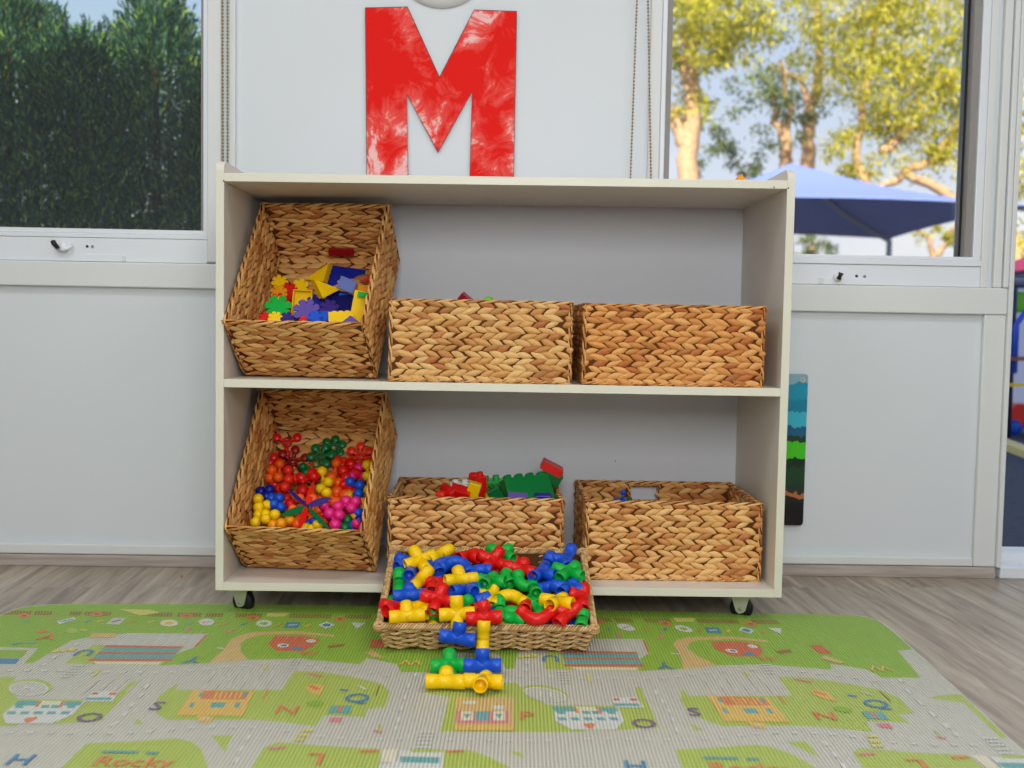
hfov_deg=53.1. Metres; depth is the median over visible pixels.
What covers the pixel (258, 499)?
cluster
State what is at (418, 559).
cross
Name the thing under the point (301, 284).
disc
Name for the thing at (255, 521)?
cluster
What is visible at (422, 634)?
wicker basket
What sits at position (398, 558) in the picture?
pipe tee
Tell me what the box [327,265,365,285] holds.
block
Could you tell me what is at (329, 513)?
cluster
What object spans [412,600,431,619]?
pipe tee
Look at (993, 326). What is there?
trim
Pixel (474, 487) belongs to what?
brick
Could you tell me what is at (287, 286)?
disc
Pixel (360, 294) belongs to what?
block
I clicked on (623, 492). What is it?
connector
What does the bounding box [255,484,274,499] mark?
cluster
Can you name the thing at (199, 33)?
conifer
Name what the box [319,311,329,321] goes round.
block
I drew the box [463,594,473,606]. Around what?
coupler
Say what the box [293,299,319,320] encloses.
disc
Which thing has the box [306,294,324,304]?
disc
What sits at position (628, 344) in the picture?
woven basket
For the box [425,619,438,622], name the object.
coupler
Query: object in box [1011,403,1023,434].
toy car
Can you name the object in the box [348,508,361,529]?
cluster
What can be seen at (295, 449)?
star
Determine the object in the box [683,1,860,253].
tree
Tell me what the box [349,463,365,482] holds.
cluster
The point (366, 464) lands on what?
cluster
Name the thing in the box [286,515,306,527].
cluster
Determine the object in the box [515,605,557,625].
pipe bend
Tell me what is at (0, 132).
conifer
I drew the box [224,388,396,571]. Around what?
woven basket
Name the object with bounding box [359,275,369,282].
block
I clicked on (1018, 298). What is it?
climbing frame
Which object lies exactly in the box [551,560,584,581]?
cross
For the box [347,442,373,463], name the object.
cluster
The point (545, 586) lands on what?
pipe elbow
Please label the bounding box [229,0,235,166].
trim
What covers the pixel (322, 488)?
cluster
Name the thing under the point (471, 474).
peg
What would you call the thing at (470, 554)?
pipe tee
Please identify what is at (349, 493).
cluster
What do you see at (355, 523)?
cluster
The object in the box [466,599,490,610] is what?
coupler
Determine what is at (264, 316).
disc
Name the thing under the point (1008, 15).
trim
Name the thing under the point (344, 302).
block
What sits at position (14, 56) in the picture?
conifer
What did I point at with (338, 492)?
cluster
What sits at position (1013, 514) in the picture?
ground
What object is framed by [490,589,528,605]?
pipe bend
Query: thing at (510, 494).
brick
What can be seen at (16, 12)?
conifer
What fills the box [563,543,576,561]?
coupler
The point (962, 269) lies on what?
window
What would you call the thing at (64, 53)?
conifer
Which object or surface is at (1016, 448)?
kerb
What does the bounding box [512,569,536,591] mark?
pipe elbow
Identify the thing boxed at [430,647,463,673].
pipe tee
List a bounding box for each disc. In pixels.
[259,312,269,320]
[264,296,291,314]
[268,311,282,320]
[271,275,287,287]
[271,285,286,296]
[280,312,294,320]
[283,282,297,299]
[293,278,308,289]
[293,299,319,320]
[299,316,306,320]
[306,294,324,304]
[308,310,321,321]
[319,299,338,311]
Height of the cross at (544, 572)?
0.026 m
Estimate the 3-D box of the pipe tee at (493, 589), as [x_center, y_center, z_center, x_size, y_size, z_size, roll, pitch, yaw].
[-0.048,0.417,2.015,0.043,0.047,0.071,1,3,5]
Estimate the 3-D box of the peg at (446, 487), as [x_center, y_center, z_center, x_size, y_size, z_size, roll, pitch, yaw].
[-0.142,0.242,2.316,0.024,0.034,0.049,-2,4,-38]
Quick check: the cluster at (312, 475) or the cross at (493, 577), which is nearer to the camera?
the cross at (493, 577)
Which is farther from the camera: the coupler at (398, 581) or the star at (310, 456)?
the star at (310, 456)
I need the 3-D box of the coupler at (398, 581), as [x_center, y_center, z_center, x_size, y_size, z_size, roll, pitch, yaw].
[-0.226,0.397,2.050,0.025,0.052,0.071,1,3,-7]
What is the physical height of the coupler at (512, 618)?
0.028 m
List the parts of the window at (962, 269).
winder knob, keeper plate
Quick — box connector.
[613,489,632,500]
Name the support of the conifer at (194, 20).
on the ground
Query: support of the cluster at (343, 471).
in the woven basket at (366, 417)
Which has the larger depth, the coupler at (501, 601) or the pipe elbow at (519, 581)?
the pipe elbow at (519, 581)
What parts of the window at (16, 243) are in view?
winder knob, keeper plate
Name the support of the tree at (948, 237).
on the ground
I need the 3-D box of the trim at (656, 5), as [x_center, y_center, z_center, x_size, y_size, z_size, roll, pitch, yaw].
[0.367,-1.197,2.544,0.029,1.824,0.013,1,3,-1]
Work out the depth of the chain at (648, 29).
2.56 m
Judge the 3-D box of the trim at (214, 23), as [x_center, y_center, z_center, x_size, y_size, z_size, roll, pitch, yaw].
[-0.735,-1.066,2.532,0.035,1.524,0.015,1,3,-1]
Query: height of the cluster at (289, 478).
0.055 m
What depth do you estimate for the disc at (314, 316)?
2.21 m
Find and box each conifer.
[0,0,94,227]
[0,0,124,228]
[0,0,165,229]
[0,10,183,229]
[0,132,50,225]
[67,0,200,230]
[79,0,200,229]
[129,27,200,230]
[144,54,200,230]
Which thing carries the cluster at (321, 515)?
in the woven basket at (366, 417)
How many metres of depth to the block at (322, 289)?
2.28 m
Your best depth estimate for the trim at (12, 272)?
2.56 m
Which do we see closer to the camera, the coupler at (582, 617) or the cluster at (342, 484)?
the coupler at (582, 617)
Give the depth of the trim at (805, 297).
2.60 m
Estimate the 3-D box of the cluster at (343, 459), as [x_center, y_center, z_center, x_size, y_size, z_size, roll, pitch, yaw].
[-0.409,0.186,2.431,0.042,0.037,0.038,1,3,-1]
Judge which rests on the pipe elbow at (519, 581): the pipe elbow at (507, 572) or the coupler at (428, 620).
the pipe elbow at (507, 572)
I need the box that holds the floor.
[0,565,1023,749]
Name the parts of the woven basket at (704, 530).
panel, panel, panel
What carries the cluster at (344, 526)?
in the woven basket at (366, 417)
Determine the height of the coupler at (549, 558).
0.047 m
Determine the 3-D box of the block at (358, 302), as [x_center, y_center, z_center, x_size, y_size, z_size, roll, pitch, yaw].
[-0.332,-0.164,2.250,0.051,0.085,0.042,1,3,-5]
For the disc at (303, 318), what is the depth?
2.17 m
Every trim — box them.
[0,260,215,288]
[0,543,214,555]
[207,0,221,262]
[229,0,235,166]
[647,0,662,178]
[783,555,972,565]
[791,284,1007,314]
[972,315,1005,566]
[980,0,1013,287]
[994,0,1023,567]
[1001,0,1021,287]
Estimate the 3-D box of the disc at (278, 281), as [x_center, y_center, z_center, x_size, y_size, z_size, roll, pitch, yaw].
[-0.541,-0.236,2.388,0.039,0.037,0.018,1,3,-3]
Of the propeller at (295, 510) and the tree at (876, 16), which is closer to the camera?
the propeller at (295, 510)
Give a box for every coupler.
[393,567,404,589]
[403,566,416,581]
[410,564,434,588]
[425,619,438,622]
[428,543,454,560]
[429,607,443,619]
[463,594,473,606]
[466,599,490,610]
[472,591,490,602]
[476,620,490,647]
[493,593,506,623]
[502,612,525,623]
[519,599,531,609]
[527,579,542,599]
[538,550,554,566]
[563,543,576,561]
[574,608,589,625]
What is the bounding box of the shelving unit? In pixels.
[215,162,795,615]
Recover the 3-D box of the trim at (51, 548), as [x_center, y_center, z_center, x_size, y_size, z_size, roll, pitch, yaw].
[-2.183,0.403,2.595,3.700,0.025,0.011,1,3,-1]
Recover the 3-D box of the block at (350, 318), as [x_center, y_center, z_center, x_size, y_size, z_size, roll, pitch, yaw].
[-0.339,-0.134,2.148,0.042,0.019,0.014,1,3,-8]
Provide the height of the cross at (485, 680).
0.033 m
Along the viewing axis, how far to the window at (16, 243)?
2.57 m
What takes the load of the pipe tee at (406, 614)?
in the wicker basket at (422, 634)
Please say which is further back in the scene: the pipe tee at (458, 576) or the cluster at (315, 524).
the cluster at (315, 524)
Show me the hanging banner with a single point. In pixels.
(798, 383)
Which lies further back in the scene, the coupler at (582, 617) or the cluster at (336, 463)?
the cluster at (336, 463)
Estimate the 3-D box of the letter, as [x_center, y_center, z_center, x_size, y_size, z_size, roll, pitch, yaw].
[-0.181,-0.661,2.566,0.378,0.554,0.002,1,3,-1]
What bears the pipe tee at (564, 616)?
in the wicker basket at (422, 634)
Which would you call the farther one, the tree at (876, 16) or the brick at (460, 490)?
the tree at (876, 16)
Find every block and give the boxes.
[306,263,332,282]
[310,279,339,298]
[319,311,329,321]
[320,290,353,311]
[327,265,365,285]
[328,310,353,321]
[337,276,367,293]
[343,315,359,322]
[351,290,367,321]
[357,291,366,297]
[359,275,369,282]
[457,292,472,299]
[735,174,744,179]
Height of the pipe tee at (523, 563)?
0.038 m
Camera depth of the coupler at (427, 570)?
2.04 m
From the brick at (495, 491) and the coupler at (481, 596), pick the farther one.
the brick at (495, 491)
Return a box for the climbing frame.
[1007,278,1023,437]
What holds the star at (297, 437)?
in the woven basket at (366, 417)
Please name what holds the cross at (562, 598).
on the pipe tee at (564, 616)
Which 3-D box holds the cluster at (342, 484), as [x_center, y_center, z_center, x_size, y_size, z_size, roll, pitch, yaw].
[-0.370,0.238,2.337,0.056,0.040,0.031,2,4,23]
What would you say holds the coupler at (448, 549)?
on the pipe tee at (434, 564)
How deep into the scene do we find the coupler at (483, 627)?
1.89 m
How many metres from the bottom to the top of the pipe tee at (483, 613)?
0.046 m
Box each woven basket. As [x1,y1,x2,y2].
[221,202,399,378]
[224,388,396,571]
[386,476,565,562]
[387,298,574,384]
[571,303,766,387]
[573,479,763,581]
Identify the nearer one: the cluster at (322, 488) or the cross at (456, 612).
the cross at (456, 612)
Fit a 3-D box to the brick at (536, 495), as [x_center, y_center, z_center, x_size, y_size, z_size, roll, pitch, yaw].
[0.069,0.256,2.289,0.038,0.023,0.032,1,3,-1]
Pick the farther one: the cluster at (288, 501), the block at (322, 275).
the block at (322, 275)
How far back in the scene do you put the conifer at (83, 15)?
5.56 m
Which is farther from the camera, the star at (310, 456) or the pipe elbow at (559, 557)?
the star at (310, 456)
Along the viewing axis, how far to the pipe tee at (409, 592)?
1.99 m
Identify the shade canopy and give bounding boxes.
[750,163,1023,255]
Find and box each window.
[0,0,208,263]
[659,0,991,286]
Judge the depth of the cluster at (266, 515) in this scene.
2.22 m
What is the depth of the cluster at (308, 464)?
2.40 m
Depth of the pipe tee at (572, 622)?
1.98 m
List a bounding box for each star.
[268,453,282,465]
[273,433,301,456]
[277,445,307,474]
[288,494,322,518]
[306,443,334,467]
[321,435,346,459]
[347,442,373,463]
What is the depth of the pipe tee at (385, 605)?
1.95 m
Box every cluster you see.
[250,510,260,526]
[253,494,270,510]
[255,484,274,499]
[260,509,280,524]
[264,459,284,482]
[266,493,285,512]
[267,515,294,527]
[270,480,287,493]
[279,465,297,492]
[284,494,296,508]
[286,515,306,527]
[296,468,320,496]
[298,462,310,475]
[301,520,323,528]
[306,517,315,523]
[307,461,320,469]
[315,466,333,497]
[317,511,330,525]
[318,501,344,528]
[323,485,346,507]
[326,458,341,485]
[330,455,346,465]
[332,495,361,513]
[337,458,360,480]
[338,479,355,490]
[340,515,352,529]
[345,472,365,503]
[345,477,364,497]
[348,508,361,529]
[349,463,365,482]
[350,504,363,518]
[351,519,360,529]
[355,509,362,521]
[362,460,370,494]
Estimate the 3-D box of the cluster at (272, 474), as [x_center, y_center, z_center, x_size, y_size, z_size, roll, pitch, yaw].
[-0.548,0.203,2.378,0.046,0.052,0.080,1,3,-1]
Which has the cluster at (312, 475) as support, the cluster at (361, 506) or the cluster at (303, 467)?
the cluster at (303, 467)
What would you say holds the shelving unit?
on the floor
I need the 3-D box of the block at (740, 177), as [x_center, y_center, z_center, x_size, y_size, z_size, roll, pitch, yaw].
[0.504,-0.447,2.267,0.033,0.032,0.024,1,3,-1]
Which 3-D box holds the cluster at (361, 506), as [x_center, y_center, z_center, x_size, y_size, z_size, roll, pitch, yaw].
[-0.336,0.289,2.271,0.032,0.044,0.060,2,4,19]
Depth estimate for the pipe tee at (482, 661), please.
1.81 m
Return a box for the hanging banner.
[784,374,807,524]
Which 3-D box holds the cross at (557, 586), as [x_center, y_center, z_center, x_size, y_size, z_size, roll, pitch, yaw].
[0.111,0.403,2.025,0.064,0.029,0.064,0,3,-17]
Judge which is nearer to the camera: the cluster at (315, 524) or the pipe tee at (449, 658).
the pipe tee at (449, 658)
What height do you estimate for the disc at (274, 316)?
0.030 m
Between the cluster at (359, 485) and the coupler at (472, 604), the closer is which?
the coupler at (472, 604)
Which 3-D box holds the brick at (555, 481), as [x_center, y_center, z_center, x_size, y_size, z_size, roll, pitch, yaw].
[0.093,0.213,2.397,0.054,0.055,0.053,1,3,1]
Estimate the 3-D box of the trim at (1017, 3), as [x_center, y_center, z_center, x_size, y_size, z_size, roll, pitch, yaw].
[1.269,-1.019,2.566,0.014,1.550,0.021,1,3,-1]
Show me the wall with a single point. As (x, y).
(108, 394)
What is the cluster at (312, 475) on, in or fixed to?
in the woven basket at (366, 417)
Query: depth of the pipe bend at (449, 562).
2.09 m
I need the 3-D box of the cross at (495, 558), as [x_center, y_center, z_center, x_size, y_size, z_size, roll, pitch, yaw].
[-0.040,0.365,2.120,0.066,0.055,0.059,0,3,-14]
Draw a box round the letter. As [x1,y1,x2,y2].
[365,7,516,176]
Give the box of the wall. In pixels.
[0,0,1003,576]
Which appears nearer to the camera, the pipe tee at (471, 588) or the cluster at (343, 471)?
the pipe tee at (471, 588)
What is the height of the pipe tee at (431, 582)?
0.037 m
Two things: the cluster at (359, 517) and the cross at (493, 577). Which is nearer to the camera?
the cross at (493, 577)
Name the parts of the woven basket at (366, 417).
panel, panel, panel, panel, panel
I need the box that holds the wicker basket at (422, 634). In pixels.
[373,545,599,650]
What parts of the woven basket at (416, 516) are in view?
panel, panel, panel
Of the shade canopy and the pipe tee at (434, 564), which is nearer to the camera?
the pipe tee at (434, 564)
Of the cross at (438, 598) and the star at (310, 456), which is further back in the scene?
the star at (310, 456)
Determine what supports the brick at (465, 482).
in the woven basket at (416, 516)
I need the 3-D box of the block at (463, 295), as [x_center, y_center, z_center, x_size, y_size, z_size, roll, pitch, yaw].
[-0.105,-0.181,2.232,0.038,0.042,0.029,1,3,6]
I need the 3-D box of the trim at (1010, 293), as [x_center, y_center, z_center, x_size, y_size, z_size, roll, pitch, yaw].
[1.273,-0.573,2.652,0.012,2.090,0.143,1,3,-1]
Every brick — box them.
[450,479,469,486]
[450,482,470,497]
[467,480,481,497]
[474,471,486,497]
[485,474,500,487]
[486,483,503,497]
[499,471,554,498]
[507,492,527,497]
[534,493,551,498]
[540,457,562,477]
[543,470,563,487]
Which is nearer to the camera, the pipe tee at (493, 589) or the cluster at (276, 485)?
the pipe tee at (493, 589)
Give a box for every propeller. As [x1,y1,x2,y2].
[281,482,329,528]
[287,488,331,527]
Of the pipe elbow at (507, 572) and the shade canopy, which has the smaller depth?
the pipe elbow at (507, 572)
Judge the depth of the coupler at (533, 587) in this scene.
2.00 m
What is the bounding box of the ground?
[1002,402,1023,546]
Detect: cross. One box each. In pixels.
[403,545,435,570]
[419,582,451,616]
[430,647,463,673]
[439,595,474,629]
[463,670,503,692]
[476,546,505,570]
[477,571,506,589]
[525,564,556,581]
[539,591,574,610]
[550,578,583,593]
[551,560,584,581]
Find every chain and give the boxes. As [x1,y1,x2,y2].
[221,0,228,162]
[630,0,651,178]
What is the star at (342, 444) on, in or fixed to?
in the woven basket at (366, 417)
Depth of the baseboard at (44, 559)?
2.62 m
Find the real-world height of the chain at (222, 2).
1.127 m
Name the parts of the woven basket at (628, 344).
panel, panel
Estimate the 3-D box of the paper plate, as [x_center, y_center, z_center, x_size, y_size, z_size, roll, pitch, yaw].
[-0.175,-1.061,2.546,0.250,0.250,0.003,1,3,-1]
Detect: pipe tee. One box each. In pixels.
[379,598,413,617]
[389,600,424,623]
[392,582,426,601]
[393,552,409,569]
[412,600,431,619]
[418,556,448,576]
[422,576,442,590]
[425,665,464,689]
[438,621,475,647]
[443,565,478,585]
[449,581,482,595]
[453,548,479,563]
[463,648,500,672]
[466,601,501,624]
[480,584,499,600]
[485,542,516,560]
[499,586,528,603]
[502,557,536,577]
[526,593,543,612]
[552,600,583,628]
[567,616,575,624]
[569,582,589,609]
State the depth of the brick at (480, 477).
2.34 m
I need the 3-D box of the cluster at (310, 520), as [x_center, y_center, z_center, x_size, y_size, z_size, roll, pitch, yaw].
[-0.438,0.305,2.246,0.040,0.030,0.026,3,4,28]
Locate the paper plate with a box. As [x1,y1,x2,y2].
[415,0,468,8]
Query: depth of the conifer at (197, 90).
4.82 m
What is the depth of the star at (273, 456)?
2.43 m
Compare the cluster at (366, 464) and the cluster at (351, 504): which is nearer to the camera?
the cluster at (351, 504)
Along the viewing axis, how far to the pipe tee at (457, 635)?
1.89 m
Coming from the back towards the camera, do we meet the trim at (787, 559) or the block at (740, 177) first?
the trim at (787, 559)
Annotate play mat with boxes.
[0,604,1023,767]
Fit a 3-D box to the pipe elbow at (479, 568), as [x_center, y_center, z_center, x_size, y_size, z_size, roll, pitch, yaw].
[-0.069,0.386,2.085,0.066,0.038,0.037,-2,4,-37]
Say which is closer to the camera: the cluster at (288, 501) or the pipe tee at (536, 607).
the pipe tee at (536, 607)
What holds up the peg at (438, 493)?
in the woven basket at (416, 516)
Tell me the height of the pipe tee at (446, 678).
0.033 m
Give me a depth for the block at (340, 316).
2.20 m
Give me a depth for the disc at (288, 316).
2.22 m
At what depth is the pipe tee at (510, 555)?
2.17 m
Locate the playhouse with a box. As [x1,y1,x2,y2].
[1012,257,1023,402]
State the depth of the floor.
2.35 m
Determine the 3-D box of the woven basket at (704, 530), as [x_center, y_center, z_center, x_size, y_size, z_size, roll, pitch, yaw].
[0.350,0.337,2.382,0.395,0.181,0.310,1,3,-1]
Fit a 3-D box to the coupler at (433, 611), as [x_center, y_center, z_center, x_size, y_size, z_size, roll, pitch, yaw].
[-0.125,0.440,1.963,0.067,0.025,0.025,1,3,-4]
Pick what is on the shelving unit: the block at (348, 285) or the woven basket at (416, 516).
the woven basket at (416, 516)
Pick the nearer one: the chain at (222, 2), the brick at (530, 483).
the brick at (530, 483)
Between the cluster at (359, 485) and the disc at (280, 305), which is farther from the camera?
the cluster at (359, 485)
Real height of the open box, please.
0.064 m
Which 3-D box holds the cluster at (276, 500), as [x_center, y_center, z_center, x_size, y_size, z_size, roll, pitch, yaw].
[-0.527,0.264,2.290,0.040,0.043,0.061,0,4,-21]
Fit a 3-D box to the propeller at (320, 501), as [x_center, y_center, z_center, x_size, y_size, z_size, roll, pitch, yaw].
[-0.438,0.270,2.245,0.083,0.068,0.126,0,4,-24]
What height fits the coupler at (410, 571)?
0.028 m
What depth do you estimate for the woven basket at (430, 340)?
2.15 m
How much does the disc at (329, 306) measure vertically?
0.041 m
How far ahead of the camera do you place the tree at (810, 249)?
28.72 m
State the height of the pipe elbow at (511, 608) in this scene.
0.032 m
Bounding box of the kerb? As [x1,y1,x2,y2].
[1006,439,1023,457]
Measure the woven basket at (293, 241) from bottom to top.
0.394 m
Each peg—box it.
[435,491,445,496]
[440,483,454,496]
[469,472,475,480]
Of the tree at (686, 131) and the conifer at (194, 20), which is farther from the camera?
the tree at (686, 131)
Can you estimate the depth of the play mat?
1.71 m
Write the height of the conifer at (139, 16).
2.313 m
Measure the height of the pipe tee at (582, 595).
0.050 m
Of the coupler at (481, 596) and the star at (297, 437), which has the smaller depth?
the coupler at (481, 596)
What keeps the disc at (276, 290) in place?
on the disc
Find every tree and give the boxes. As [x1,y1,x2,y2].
[670,0,842,178]
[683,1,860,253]
[765,0,1023,259]
[793,235,839,254]
[909,224,954,256]
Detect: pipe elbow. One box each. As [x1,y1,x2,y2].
[467,563,490,573]
[500,568,513,588]
[502,605,517,620]
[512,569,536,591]
[538,574,553,592]
[545,553,570,564]
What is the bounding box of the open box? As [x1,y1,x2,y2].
[291,289,313,314]
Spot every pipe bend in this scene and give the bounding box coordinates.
[438,555,472,572]
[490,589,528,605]
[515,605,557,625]
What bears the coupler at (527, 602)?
on the pipe elbow at (511, 608)
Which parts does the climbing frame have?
post, yellow rail, rail, lime panel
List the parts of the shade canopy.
post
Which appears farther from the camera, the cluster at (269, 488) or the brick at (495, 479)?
the brick at (495, 479)
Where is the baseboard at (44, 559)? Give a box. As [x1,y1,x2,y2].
[0,553,994,577]
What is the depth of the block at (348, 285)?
2.30 m
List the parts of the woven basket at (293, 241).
panel, panel, panel, panel, studded strip, panel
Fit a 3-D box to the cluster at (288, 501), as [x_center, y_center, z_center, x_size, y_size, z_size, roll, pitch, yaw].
[-0.506,0.265,2.299,0.034,0.032,0.058,-1,4,-31]
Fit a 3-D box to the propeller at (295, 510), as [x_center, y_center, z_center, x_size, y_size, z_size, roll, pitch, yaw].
[-0.456,0.266,2.226,0.087,0.083,0.154,0,4,-24]

